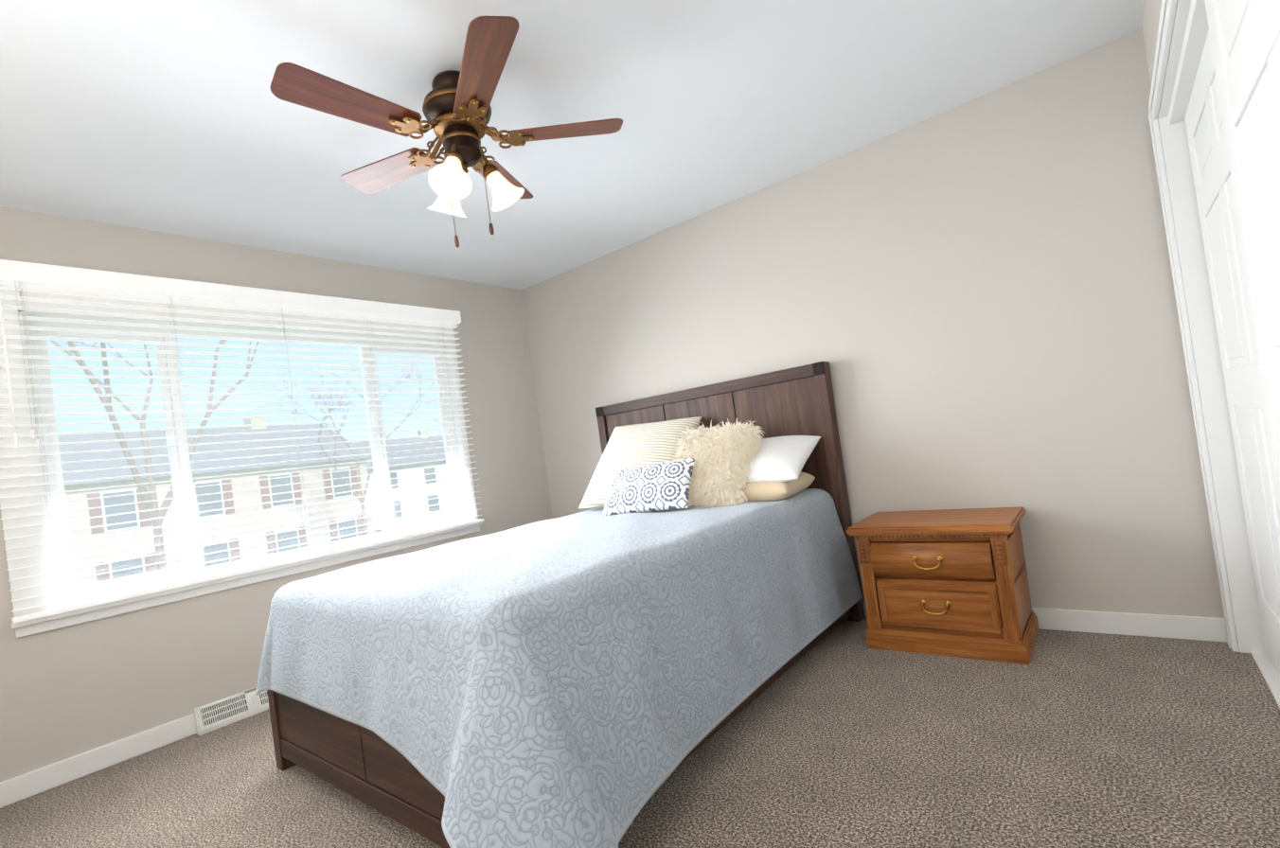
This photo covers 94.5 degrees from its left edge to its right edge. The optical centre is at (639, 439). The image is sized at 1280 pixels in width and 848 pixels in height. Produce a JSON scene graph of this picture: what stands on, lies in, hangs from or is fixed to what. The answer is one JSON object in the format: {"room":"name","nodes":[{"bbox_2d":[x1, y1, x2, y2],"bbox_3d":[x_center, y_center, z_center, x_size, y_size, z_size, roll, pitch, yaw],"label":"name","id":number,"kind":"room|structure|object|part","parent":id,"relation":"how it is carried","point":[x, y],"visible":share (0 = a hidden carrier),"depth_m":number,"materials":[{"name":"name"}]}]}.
{"room":"bedroom","nodes":[
{"label":"bedroom","id":0,"kind":"room"},
{"bbox_2d":[0,206,551,782],"bbox_3d":[-2.038,0.162,3.246,0.150,2.440,3.860,-8,-1,39],"label":"wall","id":1,"kind":"structure","parent":0,"point":[74,689],"depth_m":2.90,"materials":[{"name":"grey paint"}]},
{"bbox_2d":[0,713,195,808],"bbox_3d":[-1.816,1.314,3.174,0.018,0.095,3.860,-8,-1,39],"label":"baseboard","id":2,"kind":"structure","parent":1,"relation":"attached to","point":[117,752],"depth_m":2.52,"materials":[{"name":"white"}]},
{"bbox_2d":[193,686,269,735],"bbox_3d":[-1.943,1.316,2.968,0.052,0.118,0.470,-8,-1,39],"label":"air vent","id":3,"kind":"object","parent":2,"relation":"attached to","point":[214,716],"visible":0.6,"depth_m":2.88,"materials":[{"name":"white metal"}]},
{"bbox_2d":[0,259,461,325],"bbox_3d":[-1.995,-0.768,3.269,0.096,0.083,2.280,-8,-1,39],"label":"blind valance","id":4,"kind":"object","parent":1,"relation":"attached to","point":[31,275],"visible":0.98,"depth_m":2.96,"materials":[{"name":"white plastic"}]},
{"bbox_2d":[0,296,18,447],"bbox_3d":[-2.580,-0.311,2.411,0.012,0.695,0.012,-8,-1,24],"label":"blind cord","id":5,"kind":"object","parent":4,"relation":"hanging from","point":[15,436],"depth_m":2.41,"materials":[{"name":"white plastic"}]},
{"bbox_2d":[14,281,63,608],"bbox_3d":[-2.500,0.022,2.455,0.015,1.375,0.030,-8,-1,15],"label":"blind cord","id":6,"kind":"object","parent":4,"relation":"hanging from","point":[38,440],"depth_m":2.47,"materials":[{"name":"white plastic"}]},
{"bbox_2d":[167,296,207,577],"bbox_3d":[-2.189,-0.013,2.863,0.002,1.375,0.002,-8,-1,39],"label":"blind cord","id":7,"kind":"object","parent":4,"relation":"hanging from","point":[170,296],"depth_m":2.88,"materials":[{"name":"white fabric"}]},
{"bbox_2d":[278,315,308,551],"bbox_3d":[-1.920,-0.043,3.275,0.002,1.375,0.002,-8,-1,39],"label":"blind cord","id":8,"kind":"object","parent":4,"relation":"hanging from","point":[278,315],"depth_m":3.27,"materials":[{"name":"white plastic"}]},
{"bbox_2d":[281,308,313,554],"bbox_3d":[-1.883,-0.048,3.245,0.002,1.375,0.002,-8,-1,39],"label":"blind cord","id":9,"kind":"object","parent":4,"relation":"hanging from","point":[281,309],"depth_m":3.25,"materials":[{"name":"white plastic"}]},
{"bbox_2d":[366,320,394,536],"bbox_3d":[-1.609,-0.078,3.664,0.002,1.375,0.002,-8,-1,39],"label":"blind cord","id":10,"kind":"object","parent":4,"relation":"hanging from","point":[366,321],"depth_m":3.66,"materials":[{"name":"white plastic"}]},
{"bbox_2d":[370,319,398,535],"bbox_3d":[-1.572,-0.084,3.634,0.002,1.375,0.002,-8,-1,39],"label":"blind cord","id":11,"kind":"object","parent":4,"relation":"hanging from","point":[370,319],"depth_m":3.64,"materials":[{"name":"white plastic"}]},
{"bbox_2d":[437,326,462,516],"bbox_3d":[-1.299,-0.114,4.052,0.002,1.375,0.002,-8,-1,39],"label":"blind cord","id":12,"kind":"object","parent":4,"relation":"hanging from","point":[437,327],"depth_m":4.05,"materials":[{"name":"white plastic"}]},
{"bbox_2d":[441,322,467,521],"bbox_3d":[-1.262,-0.119,4.022,0.002,1.375,0.002,-8,-1,39],"label":"blind cord","id":13,"kind":"object","parent":4,"relation":"hanging from","point":[441,323],"depth_m":4.03,"materials":[{"name":"white plastic"}]},
{"bbox_2d":[0,284,484,623],"bbox_3d":[-1.967,-0.041,3.313,0.221,1.425,2.264,-8,-1,39],"label":"blind","id":14,"kind":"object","parent":1,"relation":"in","point":[42,330],"depth_m":2.92,"materials":[{"name":"white plastic"}]},
{"bbox_2d":[10,521,482,638],"bbox_3d":[-1.869,0.697,3.303,0.175,0.066,2.272,-8,-1,39],"label":"window sill","id":15,"kind":"structure","parent":1,"relation":"attached to","point":[31,627],"depth_m":2.92,"materials":[{"name":"white"}]},
{"bbox_2d":[0,0,1144,290],"bbox_3d":[-0.416,-1.363,1.809,4.800,0.100,4.160,-8,-1,39],"label":"ceiling","id":16,"kind":"structure","parent":0,"point":[172,115],"depth_m":2.30,"materials":[{"name":"white paint"}]},
{"bbox_2d":[269,16,622,247],"bbox_3d":[-0.655,-0.980,2.097,1.129,0.585,1.116,-8,-1,39],"label":"fan","id":17,"kind":"object","parent":16,"relation":"hanging from","point":[456,109],"visible":1,"depth_m":2.00,"materials":[{"name":"brown wood"}]},
{"bbox_3d":[-0.904,-1.049,1.847,0.420,0.006,0.145,-3,-15,-44],"label":"blade","id":18,"kind":"part","parent":17,"relation":"part of","materials":[{"name":"brown wood"}]},
{"bbox_3d":[-0.968,-1.033,2.282,0.420,0.006,0.145,-5,-11,28],"label":"blade","id":19,"kind":"part","parent":17,"relation":"part of","materials":[{"name":"brown wood"}]},
{"bbox_3d":[-0.643,-1.110,2.110,0.238,0.330,0.238,-8,-1,39],"label":"motor","id":20,"kind":"part","parent":17,"relation":"part of","materials":[{"name":"brown metal"}]},
{"bbox_3d":[-0.474,-1.108,1.774,0.145,0.006,0.420,-20,1,-27],"label":"blade","id":21,"kind":"part","parent":17,"relation":"part of","materials":[{"name":"brown wood"}]},
{"bbox_3d":[-0.577,-1.083,2.479,0.145,0.006,0.420,3,4,9],"label":"blade","id":22,"kind":"part","parent":17,"relation":"part of","materials":[{"name":"brown wood"}]},
{"label":"blade","id":23,"kind":"part","parent":17,"relation":"part of","materials":[{"name":"brown wood"}]},
{"bbox_2d":[0,616,1279,847],"bbox_3d":[-0.076,1.154,1.768,4.800,0.100,4.160,-8,-1,39],"label":"floor","id":24,"kind":"structure","parent":0,"point":[841,736],"depth_m":1.89,"materials":[{"name":"carpet"}]},
{"bbox_2d":[256,361,864,847],"bbox_3d":[-0.214,0.437,2.650,1.916,1.386,2.506,-8,-1,39],"label":"bed","id":25,"kind":"object","parent":24,"relation":"on","point":[683,593],"visible":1,"depth_m":1.93,"materials":[{"name":"blue fabric"}]},
{"bbox_2d":[687,470,815,505],"bbox_3d":[0.594,0.261,3.153,0.560,0.126,0.400,-8,2,36],"label":"pillow","id":26,"kind":"object","parent":25,"relation":"on","point":[774,488],"depth_m":2.92,"materials":[{"name":"beige fabric"}]},
{"bbox_2d":[681,434,821,490],"bbox_3d":[0.598,0.124,3.182,0.660,0.179,0.440,-8,23,37],"label":"pillow","id":27,"kind":"object","parent":25,"relation":"on","point":[779,460],"depth_m":2.99,"materials":[{"name":"white fabric"}]},
{"bbox_2d":[846,506,1039,665],"bbox_3d":[1.379,0.637,2.695,0.663,0.565,0.459,-8,-1,39],"label":"nightstand","id":28,"kind":"object","parent":24,"relation":"on","point":[949,582],"visible":0.98,"depth_m":2.54,"materials":[{"name":"brown wood"}]},
{"bbox_3d":[1.252,0.528,2.560,0.479,0.159,0.052,-8,-1,39],"label":"drawer","id":29,"kind":"part","parent":28,"relation":"part of","materials":[{"name":"brown wood"}]},
{"bbox_2d":[522,28,1224,618],"bbox_3d":[1.003,-0.248,3.350,4.800,2.440,0.150,-8,-1,39],"label":"wall","id":30,"kind":"structure","parent":0,"point":[973,303],"depth_m":2.77,"materials":[{"name":"grey paint"}]},
{"bbox_2d":[862,598,1227,642],"bbox_3d":[0.851,0.958,3.477,3.770,0.095,0.014,-8,-1,39],"label":"baseboard","id":31,"kind":"structure","parent":30,"relation":"attached to","point":[1161,626],"depth_m":2.48,"materials":[{"name":"white"}]},
{"bbox_2d":[1141,0,1161,85],"bbox_3d":[1.218,-0.322,0.597,0.700,2.440,3.860,-8,-1,39],"label":"wall","id":32,"kind":"structure","parent":0,"point":[1151,17],"depth_m":2.13,"materials":[{"name":"grey paint"}]},
{"bbox_2d":[1148,0,1279,708],"bbox_3d":[1.490,-0.187,1.395,0.135,2.125,2.252,-8,-1,39],"label":"closet","id":33,"kind":"object","parent":32,"relation":"attached to","point":[1214,112],"visible":1,"depth_m":1.89,"materials":[{"name":"white wood"}]},
{"bbox_3d":[1.187,-0.096,1.004,0.034,1.990,1.059,-8,-1,39],"label":"door","id":34,"kind":"part","parent":33,"relation":"part of","materials":[{"name":"white wood"}]},
{"label":"outside","id":35,"kind":"structure","parent":0,"visible":0},
{"bbox_3d":[-49.783,12.044,70.674,159.000,0.300,280.000,-8,-1,39],"label":"lawn","id":36,"kind":"structure","parent":35,"visible":0},
{"bbox_2d":[50,339,259,569],"bbox_3d":[-11.184,-0.613,13.250,11.330,12.556,10.038,-8,-1,39],"label":"tree","id":37,"kind":"object","parent":36,"relation":"on","point":[151,479],"depth_m":13.51,"materials":[{"name":"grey plant"}]},
{"bbox_2d":[57,414,374,586],"bbox_3d":[-22.968,3.171,31.083,9.800,8.800,13.800,-8,-1,31],"label":"house","id":38,"kind":"structure","parent":36,"relation":"on","point":[99,530],"depth_m":28.21,"materials":[{"name":"beige"}]},
{"bbox_2d":[248,355,438,534],"bbox_3d":[-12.963,1.157,28.517,8.606,10.023,7.554,-8,-1,39],"label":"tree","id":39,"kind":"object","parent":36,"relation":"on","point":[352,451],"depth_m":27.51,"materials":[{"name":"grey plant"}]},
{"bbox_2d":[353,430,452,529],"bbox_3d":[-24.069,3.768,58.335,14.800,8.800,9.800,-7,-1,-39],"label":"house","id":40,"kind":"structure","parent":36,"relation":"on","point":[417,499],"depth_m":55.56,"materials":[{"name":"white"}]}
]}

